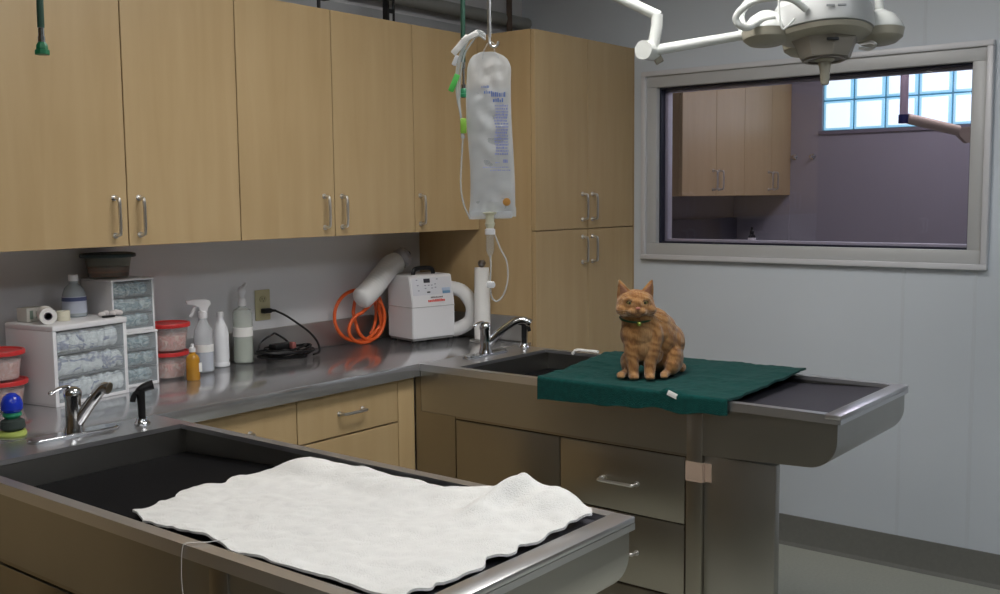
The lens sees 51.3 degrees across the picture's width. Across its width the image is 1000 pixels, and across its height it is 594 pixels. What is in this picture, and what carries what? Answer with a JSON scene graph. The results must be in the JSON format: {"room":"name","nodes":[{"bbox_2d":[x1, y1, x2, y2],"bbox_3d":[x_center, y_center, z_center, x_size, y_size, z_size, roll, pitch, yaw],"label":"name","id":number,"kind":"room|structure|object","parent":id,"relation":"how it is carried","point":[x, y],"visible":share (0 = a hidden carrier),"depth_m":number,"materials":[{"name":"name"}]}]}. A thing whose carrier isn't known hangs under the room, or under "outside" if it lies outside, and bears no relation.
{"room":"operating room","nodes":[
{"label":"operating room","id":0,"kind":"room"},
{"bbox_2d":[0,0,733,469],"bbox_3d":[-1.395,-0.181,3.494,0.120,2.750,9.520,4,7,38],"label":"wall","id":1,"kind":"structure","parent":0,"point":[305,278],"depth_m":3.97,"materials":[{"name":"white paint"}]},
{"bbox_2d":[0,0,240,251],"bbox_3d":[-1.258,-0.568,3.223,0.390,0.815,0.840,4,7,38],"label":"upper cabinet","id":2,"kind":"object","parent":1,"relation":"attached to","point":[123,134],"visible":1,"depth_m":3.11,"materials":[{"name":"beige wood"}]},
{"bbox_2d":[254,289,270,320],"bbox_3d":[-0.915,0.031,4.014,0.009,0.118,0.072,4,7,38],"label":"wall outlet","id":3,"kind":"object","parent":1,"relation":"attached to","point":[262,297],"visible":1,"depth_m":4.01,"materials":[{"name":"beige plastic"}]},
{"bbox_2d":[233,0,414,240],"bbox_3d":[-0.731,-0.637,3.882,0.390,0.815,0.850,4,7,38],"label":"upper cabinet","id":4,"kind":"object","parent":1,"relation":"attached to","point":[324,99],"visible":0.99,"depth_m":3.74,"materials":[{"name":"beige wood"}]},
{"bbox_2d":[317,0,327,7],"bbox_3d":[-0.670,-1.083,3.849,0.042,0.074,0.080,4,7,38],"label":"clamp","id":5,"kind":"object","parent":4,"relation":"on","point":[318,1],"visible":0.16,"depth_m":3.84,"materials":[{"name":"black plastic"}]},
{"bbox_2d":[382,0,394,20],"bbox_3d":[-0.444,-1.353,4.115,0.026,0.555,0.042,4,7,38],"label":"bracket","id":6,"kind":"object","parent":4,"relation":"on","point":[386,10],"visible":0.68,"depth_m":4.12,"materials":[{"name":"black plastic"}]},
{"bbox_2d":[278,0,498,35],"bbox_3d":[-2.053,-0.977,2.460,0.050,0.055,6.980,4,7,38],"label":"trim","id":7,"kind":"structure","parent":1,"relation":"attached to","point":[330,5],"depth_m":4.40,"materials":[{"name":"grey metal"}]},
{"bbox_2d":[411,25,478,231],"bbox_3d":[-0.341,-0.688,4.370,0.390,0.815,0.401,4,7,38],"label":"upper cabinet","id":8,"kind":"object","parent":1,"relation":"attached to","point":[446,178],"visible":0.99,"depth_m":4.25,"materials":[{"name":"beige wood"}]},
{"bbox_2d":[373,0,531,29],"bbox_3d":[-2.038,-1.068,2.439,0.060,0.060,6.980,4,7,38],"label":"pipe","id":9,"kind":"object","parent":1,"relation":"attached to","point":[436,6],"visible":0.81,"depth_m":4.75,"materials":[{"name":"grey metal"}]},
{"bbox_2d":[672,217,736,239],"bbox_3d":[1.295,-0.351,6.753,0.029,0.310,1.030,4,7,38],"label":"panel","id":10,"kind":"object","parent":1,"relation":"attached to","point":[709,228],"visible":0.29,"depth_m":6.79,"materials":[{"name":"grey laminate"}]},
{"bbox_2d":[672,88,744,195],"bbox_3d":[1.103,-1.011,6.129,0.436,0.831,0.778,4,7,38],"label":"upper cabinet","id":11,"kind":"object","parent":1,"relation":"attached to","point":[708,127],"visible":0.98,"depth_m":5.97,"materials":[{"name":"beige wood"}]},
{"bbox_2d":[481,85,510,287],"bbox_3d":[-0.020,-0.285,2.396,0.113,0.594,0.056,-1,6,0],"label":"bag","id":12,"kind":"object","parent":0,"point":[489,216],"visible":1,"depth_m":2.37,"materials":[{"name":"white plastic"}]},
{"bbox_2d":[481,85,504,101],"bbox_3d":[-0.015,-0.461,2.360,0.054,0.038,0.005,-1,6,-3],"label":"print","id":13,"kind":"object","parent":12,"relation":"on","point":[492,94],"depth_m":2.36,"materials":[{"name":"blue"}]},
{"bbox_2d":[483,104,509,170],"bbox_3d":[-0.008,-0.362,2.365,0.062,0.150,0.009,-2,6,-13],"label":"print","id":14,"kind":"object","parent":12,"relation":"attached to","point":[506,161],"depth_m":2.37,"materials":[{"name":"blue"}]},
{"bbox_2d":[522,0,999,554],"bbox_3d":[2.584,-0.213,3.419,6.440,2.750,0.120,4,7,38],"label":"wall","id":15,"kind":"structure","parent":0,"point":[836,321],"depth_m":4.26,"materials":[{"name":"white paint"}]},
{"bbox_2d":[641,39,995,269],"bbox_3d":[1.282,-0.571,4.397,1.501,0.856,0.140,4,7,38],"label":"window","id":16,"kind":"structure","parent":15,"relation":"in","point":[658,88],"depth_m":4.33,"materials":[{"name":"white"}]},
{"bbox_2d":[779,513,999,589],"bbox_3d":[2.550,1.098,3.486,6.200,0.128,0.030,4,7,38],"label":"baseboard","id":17,"kind":"structure","parent":15,"relation":"attached to","point":[980,568],"depth_m":4.24,"materials":[{"name":"grey rubber"}]},
{"bbox_2d":[895,268,905,534],"bbox_3d":[1.610,0.426,4.186,0.014,1.088,0.002,4,7,38],"label":"trim","id":18,"kind":"structure","parent":15,"relation":"attached to","point":[903,269],"depth_m":4.18,"materials":[{"name":"grey metal"}]},
{"bbox_2d":[923,0,927,45],"bbox_3d":[1.636,-1.304,3.985,0.014,0.669,0.002,4,7,38],"label":"trim","id":19,"kind":"structure","parent":15,"relation":"attached to","point":[925,1],"depth_m":4.01,"materials":[{"name":"grey metal"}]},
{"bbox_2d":[965,270,977,547],"bbox_3d":[1.821,0.440,4.019,0.014,1.088,0.002,4,7,38],"label":"trim","id":20,"kind":"structure","parent":15,"relation":"attached to","point":[975,271],"depth_m":4.02,"materials":[{"name":"grey metal"}]},
{"bbox_3d":[1.373,-0.215,4.542,1.541,0.022,0.118,4,7,38],"label":"trim","id":21,"kind":"structure","parent":15,"relation":"attached to","visible":0},
{"bbox_2d":[748,227,755,239],"bbox_3d":[1.141,-0.280,4.713,0.036,0.077,0.036,4,7,38],"label":"dropper bottle","id":22,"kind":"object","parent":21,"relation":"on","point":[751,236],"visible":0.72,"depth_m":4.70,"materials":[{"name":"black plastic"}]},
{"bbox_2d":[755,82,969,243],"bbox_3d":[3.170,-0.468,6.007,4.120,2.750,0.120,4,7,38],"label":"wall","id":23,"kind":"structure","parent":0,"point":[912,186],"depth_m":6.56,"materials":[{"name":"purple paint"}]},
{"bbox_2d":[744,84,791,195],"bbox_3d":[1.561,-1.071,6.703,0.436,0.831,0.692,4,7,38],"label":"upper cabinet","id":24,"kind":"object","parent":23,"relation":"attached to","point":[767,142],"visible":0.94,"depth_m":6.59,"materials":[{"name":"beige wood"}]},
{"bbox_2d":[818,124,970,134],"bbox_3d":[2.547,-1.031,6.361,1.233,0.022,0.012,4,7,38],"label":"trim","id":25,"kind":"structure","parent":23,"relation":"attached to","point":[961,125],"depth_m":6.50,"materials":[{"name":"grey"}]},
{"bbox_2d":[824,70,971,130],"bbox_3d":[2.578,-1.237,6.384,1.193,0.384,0.084,4,7,38],"label":"window","id":26,"kind":"structure","parent":23,"relation":"in","point":[862,103],"depth_m":6.45,"materials":[{"name":"blue"}]},
{"bbox_2d":[778,544,999,593],"bbox_3d":[0.345,1.499,0.737,6.440,0.100,7.120,4,7,38],"label":"floor","id":27,"kind":"structure","parent":0,"point":[800,571],"depth_m":4.11,"materials":[{"name":"stone"}]},
{"bbox_2d":[195,402,296,444],"bbox_3d":[-1.029,0.770,3.427,0.635,0.862,0.476,4,7,38],"label":"base cabinet","id":28,"kind":"object","parent":27,"relation":"on","point":[278,423],"visible":0.09,"depth_m":3.30,"materials":[{"name":"brown wood"}]},
{"bbox_2d":[0,415,634,593],"bbox_3d":[-0.568,0.853,2.262,1.605,0.911,0.644,4,7,38],"label":"table","id":29,"kind":"object","parent":27,"relation":"on","point":[69,525],"visible":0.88,"depth_m":2.13,"materials":[{"name":"metal"}]},
{"bbox_2d":[27,382,118,444],"bbox_3d":[-1.073,0.290,2.667,0.132,0.143,0.248,4,7,38],"label":"faucet","id":30,"kind":"object","parent":29,"relation":"on","point":[76,415],"visible":1,"depth_m":2.67,"materials":[{"name":"silver metal"}]},
{"bbox_2d":[130,380,153,426],"bbox_3d":[-0.967,0.286,2.812,0.065,0.121,0.044,-4,6,-31],"label":"sprayer","id":31,"kind":"object","parent":29,"relation":"on","point":[139,393],"visible":1,"depth_m":2.80,"materials":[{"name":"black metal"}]},
{"bbox_2d":[181,538,227,592],"bbox_3d":[-0.524,0.539,1.853,0.082,0.215,0.012,-2,6,-11],"label":"thread","id":32,"kind":"object","parent":29,"relation":"hanging from","point":[225,538],"visible":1,"depth_m":1.84,"materials":[{"name":"white fabric"}]},
{"bbox_2d":[132,457,591,593],"bbox_3d":[-0.329,0.408,2.055,0.930,0.103,0.562,4,7,38],"label":"towel","id":33,"kind":"object","parent":29,"relation":"on","point":[366,529],"visible":0.99,"depth_m":1.97,"materials":[{"name":"fabric"}]},
{"bbox_2d":[296,381,398,465],"bbox_3d":[-0.734,0.731,3.796,0.635,0.862,0.472,4,7,38],"label":"base cabinet","id":34,"kind":"object","parent":27,"relation":"on","point":[359,423],"visible":0.23,"depth_m":3.61,"materials":[{"name":"brown wood"}]},
{"bbox_2d":[396,378,414,469],"bbox_3d":[-0.562,0.709,4.016,0.570,0.862,0.084,4,7,38],"label":"post","id":35,"kind":"object","parent":27,"relation":"on","point":[405,388],"visible":0.02,"depth_m":3.81,"materials":[{"name":"brown wood"}]},
{"bbox_2d":[419,29,634,353],"bbox_3d":[0.150,-0.043,4.804,0.688,2.193,0.778,4,7,38],"label":"tall cabinet","id":36,"kind":"object","parent":27,"relation":"on","point":[556,257],"visible":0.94,"depth_m":4.44,"materials":[{"name":"brown wood"}]},
{"bbox_2d":[506,0,511,31],"bbox_3d":[0.044,-1.442,4.987,0.044,0.556,0.044,4,7,38],"label":"vertical pipe","id":37,"kind":"object","parent":36,"relation":"on","point":[508,2],"visible":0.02,"depth_m":4.99,"materials":[{"name":"brown"}]},
{"bbox_2d":[415,345,908,593],"bbox_3d":[0.484,0.708,3.589,1.591,0.925,0.616,4,7,38],"label":"table","id":38,"kind":"object","parent":27,"relation":"on","point":[701,491],"depth_m":3.25,"materials":[{"name":"metal"}]},
{"bbox_2d":[462,317,531,359],"bbox_3d":[-0.006,0.153,3.948,0.178,0.149,0.248,4,7,38],"label":"faucet","id":39,"kind":"object","parent":38,"relation":"on","point":[487,340],"visible":1,"depth_m":3.97,"materials":[{"name":"silver metal"}]},
{"bbox_2d":[517,323,530,347],"bbox_3d":[0.094,0.144,4.178,0.065,0.121,0.044,-3,6,-21],"label":"sprayer","id":40,"kind":"object","parent":38,"relation":"on","point":[524,329],"visible":0.72,"depth_m":4.17,"materials":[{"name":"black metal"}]},
{"bbox_2d":[537,351,805,415],"bbox_3d":[0.549,0.287,3.502,0.764,0.090,0.641,4,7,38],"label":"towel","id":41,"kind":"object","parent":38,"relation":"on","point":[705,386],"visible":0.77,"depth_m":3.34,"materials":[{"name":"fabric"}]},
{"bbox_2d":[614,280,685,379],"bbox_3d":[0.485,0.098,3.409,0.190,0.323,0.336,4,7,39],"label":"cat","id":42,"kind":"object","parent":41,"relation":"on","point":[651,338],"visible":1,"depth_m":3.34},
{"bbox_3d":[-1.777,0.868,2.490,0.635,0.862,0.570,4,7,38],"label":"base cabinet","id":43,"kind":"object","parent":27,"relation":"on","visible":0},
{"bbox_2d":[0,311,530,443],"bbox_3d":[-1.039,0.264,3.378,0.628,0.153,2.970,4,7,38],"label":"countertop","id":44,"kind":"structure","parent":43,"relation":"on","point":[341,365],"depth_m":3.61,"materials":[{"name":"metal"}]},
{"bbox_2d":[0,393,26,437],"bbox_3d":[-1.262,0.304,2.697,0.074,0.113,0.078,4,7,38],"label":"dish brush","id":45,"kind":"object","parent":44,"relation":"on","point":[13,425],"visible":1,"depth_m":2.68,"materials":[{"name":"blue plastic"}]},
{"bbox_2d":[5,314,128,407],"bbox_3d":[-1.330,0.190,3.216,0.228,0.242,0.274,3,6,29],"label":"drawer box","id":46,"kind":"object","parent":44,"relation":"on","point":[86,352],"visible":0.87,"depth_m":3.13,"materials":[{"name":"white plastic"}]},
{"bbox_2d":[17,306,41,321],"bbox_3d":[-1.426,0.052,3.167,0.045,0.042,0.070,2,6,26],"label":"carton","id":47,"kind":"object","parent":46,"relation":"on","point":[24,314],"visible":0.75,"depth_m":3.14,"materials":[{"name":"grey cardboard"}]},
{"bbox_2d":[29,311,36,318],"bbox_3d":[-1.409,0.053,3.150,0.001,0.026,0.034,2,6,26],"label":"print","id":48,"kind":"object","parent":47,"relation":"attached to","point":[31,312],"depth_m":3.14},
{"bbox_2d":[36,306,56,324],"bbox_3d":[-1.354,0.054,3.107,0.049,0.049,0.082,-4,6,-29],"label":"tape roll","id":49,"kind":"object","parent":46,"relation":"on","point":[47,315],"visible":1,"depth_m":3.08,"materials":[{"name":"white paper"}]},
{"bbox_2d":[56,310,70,320],"bbox_3d":[-1.330,0.057,3.169,0.039,0.030,0.039,4,7,38],"label":"tape roll","id":50,"kind":"object","parent":46,"relation":"on","point":[62,315],"visible":0.98,"depth_m":3.15,"materials":[{"name":"beige"}]},
{"bbox_2d":[61,274,87,317],"bbox_3d":[-1.342,-0.005,3.278,0.075,0.132,0.075,4,7,38],"label":"bottle","id":51,"kind":"object","parent":46,"relation":"on","point":[74,298],"visible":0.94,"depth_m":3.25,"materials":[{"name":"grey plastic"}]},
{"bbox_2d":[98,309,122,316],"bbox_3d":[-1.225,0.051,3.275,0.033,0.021,0.089,4,7,38],"label":"scraps","id":52,"kind":"object","parent":46,"relation":"on","point":[105,312],"visible":1,"depth_m":3.26,"materials":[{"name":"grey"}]},
{"bbox_2d":[126,329,158,387],"bbox_3d":[-1.244,0.199,3.434,0.178,0.180,0.166,3,7,35],"label":"drawer box","id":53,"kind":"object","parent":44,"relation":"on","point":[142,346],"visible":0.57,"depth_m":3.43,"materials":[{"name":"white plastic"}]},
{"bbox_2d":[81,275,154,332],"bbox_3d":[-1.250,0.023,3.416,0.178,0.174,0.162,3,7,35],"label":"drawer box","id":54,"kind":"object","parent":53,"relation":"on","point":[133,295],"visible":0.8,"depth_m":3.38,"materials":[{"name":"white plastic"}]},
{"bbox_2d":[79,252,135,276],"bbox_3d":[-1.275,-0.103,3.386,0.175,0.081,0.175,4,7,38],"label":"lidded bowl","id":55,"kind":"object","parent":54,"relation":"on","point":[110,270],"visible":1,"depth_m":3.34,"materials":[{"name":"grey plastic"}]},
{"bbox_2d":[186,344,201,380],"bbox_3d":[-1.035,0.218,3.505,0.045,0.124,0.045,2,6,28],"label":"bottle","id":56,"kind":"object","parent":44,"relation":"on","point":[193,364],"visible":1,"depth_m":3.49,"materials":[{"name":"orange plastic"}]},
{"bbox_2d":[186,299,213,370],"bbox_3d":[-1.056,0.136,3.669,0.088,0.257,0.069,-3,6,-23],"label":"spray bottle","id":57,"kind":"object","parent":44,"relation":"on","point":[205,351],"visible":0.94,"depth_m":3.65,"materials":[{"name":"white plastic"}]},
{"bbox_2d":[213,311,229,366],"bbox_3d":[-1.015,0.153,3.784,0.058,0.200,0.058,4,7,38],"label":"bottle","id":58,"kind":"object","parent":44,"relation":"on","point":[220,331],"visible":0.97,"depth_m":3.77,"materials":[{"name":"white plastic"}]},
{"bbox_2d":[233,283,252,361],"bbox_3d":[-0.956,0.096,3.863,0.073,0.296,0.073,4,7,38],"label":"pump bottle","id":59,"kind":"object","parent":44,"relation":"on","point":[243,335],"visible":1,"depth_m":3.84,"materials":[{"name":"white plastic"}]},
{"bbox_2d":[254,308,320,359],"bbox_3d":[-0.807,0.142,3.947,0.232,0.186,0.245,-1,6,-6],"label":"power cord","id":60,"kind":"object","parent":44,"relation":"on","point":[274,351],"visible":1,"depth_m":3.93,"materials":[{"name":"black plastic"}]},
{"bbox_2d":[333,288,385,343],"bbox_3d":[-0.574,0.081,4.330,0.087,0.232,0.274,4,7,38],"label":"hose","id":61,"kind":"object","parent":44,"relation":"on","point":[379,309],"visible":0.82,"depth_m":4.32,"materials":[{"name":"orange rubber"}]},
{"bbox_2d":[353,247,473,343],"bbox_3d":[-0.379,-0.013,4.434,0.550,0.393,0.248,-3,6,-26],"label":"patient warming unit","id":62,"kind":"object","parent":44,"relation":"on","point":[420,304],"visible":0.95,"depth_m":4.38,"materials":[{"name":"white plastic"}]},
{"bbox_2d":[428,298,444,301],"bbox_3d":[-0.268,0.013,4.390,0.087,0.011,0.003,-5,7,-40],"label":"print","id":63,"kind":"object","parent":62,"relation":"on","point":[429,299],"depth_m":4.39,"materials":[{"name":"red"}]},
{"bbox_2d":[469,260,490,342],"bbox_3d":[-0.075,0.015,4.379,0.112,0.343,0.112,4,7,38],"label":"paper towel roll","id":64,"kind":"object","parent":44,"relation":"on","point":[481,276],"visible":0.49,"depth_m":4.35,"materials":[{"name":"white paper"}]},
{"bbox_3d":[1.102,-1.440,1.445,6.440,0.100,9.640,4,7,38],"label":"ceiling","id":65,"kind":"structure","parent":0,"visible":0},
{"bbox_2d":[35,0,49,55],"bbox_3d":[-0.886,-0.941,1.958,0.026,0.953,0.026,-4,6,-29],"label":"gas hose","id":66,"kind":"object","parent":65,"relation":"hanging from","point":[41,46],"visible":1,"depth_m":1.99,"materials":[{"name":"green"}]},
{"bbox_2d":[458,0,468,97],"bbox_3d":[-0.103,-1.020,2.764,0.026,0.966,0.026,-4,6,-29],"label":"gas hose","id":67,"kind":"object","parent":65,"relation":"hanging from","point":[463,93],"visible":0.96,"depth_m":2.79,"materials":[{"name":"green"}]},
{"bbox_2d":[487,0,498,47],"bbox_3d":[-0.028,-1.013,2.328,0.060,0.896,0.060,4,7,38],"label":"rod","id":68,"kind":"object","parent":65,"relation":"hanging from","point":[488,1],"visible":1,"depth_m":2.36,"materials":[{"name":"white metal"}]},
{"bbox_2d":[448,30,478,132],"bbox_3d":[-0.073,-0.391,2.383,0.088,0.427,0.042,-1,6,0],"label":"infusion line","id":69,"kind":"object","parent":68,"relation":"hanging from","point":[463,126],"visible":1,"depth_m":2.36,"materials":[{"name":"white plastic"}]},
{"bbox_2d":[613,0,904,84],"bbox_3d":[0.526,-1.059,2.933,1.204,0.931,0.430,-1,6,0],"label":"lamp","id":70,"kind":"object","parent":65,"relation":"hanging from","point":[822,33],"visible":1,"depth_m":2.86,"materials":[{"name":"grey"}]},
{"bbox_2d":[827,37,838,39],"bbox_3d":[0.901,-0.699,2.816,0.034,0.008,0.005,-1,6,0],"label":"switch","id":71,"kind":"object","parent":70,"relation":"attached to","point":[828,38],"depth_m":2.81,"materials":[{"name":"black plastic"}]},
{"bbox_2d":[826,3,845,5],"bbox_3d":[0.891,-0.774,2.757,0.052,0.006,0.004,-1,6,0],"label":"print","id":72,"kind":"object","parent":70,"relation":"attached to","point":[840,4],"depth_m":2.75},
{"bbox_2d":[898,75,970,142],"bbox_3d":[2.208,-1.261,5.162,0.434,0.989,0.052,0,6,2],"label":"lamp arm","id":73,"kind":"object","parent":65,"relation":"hanging from","point":[962,133],"visible":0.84,"depth_m":5.18,"materials":[{"name":"grey metal"}]},
{"bbox_3d":[2.474,1.042,5.256,4.120,0.100,2.400,4,7,38],"label":"floor","id":74,"kind":"structure","parent":0,"visible":0},
{"bbox_2d":[733,196,789,240],"bbox_3d":[1.772,0.067,7.093,0.399,1.504,0.014,4,7,38],"label":"wall","id":75,"kind":"structure","parent":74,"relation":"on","point":[769,216],"depth_m":7.02,"materials":[{"name":"purple paint"}]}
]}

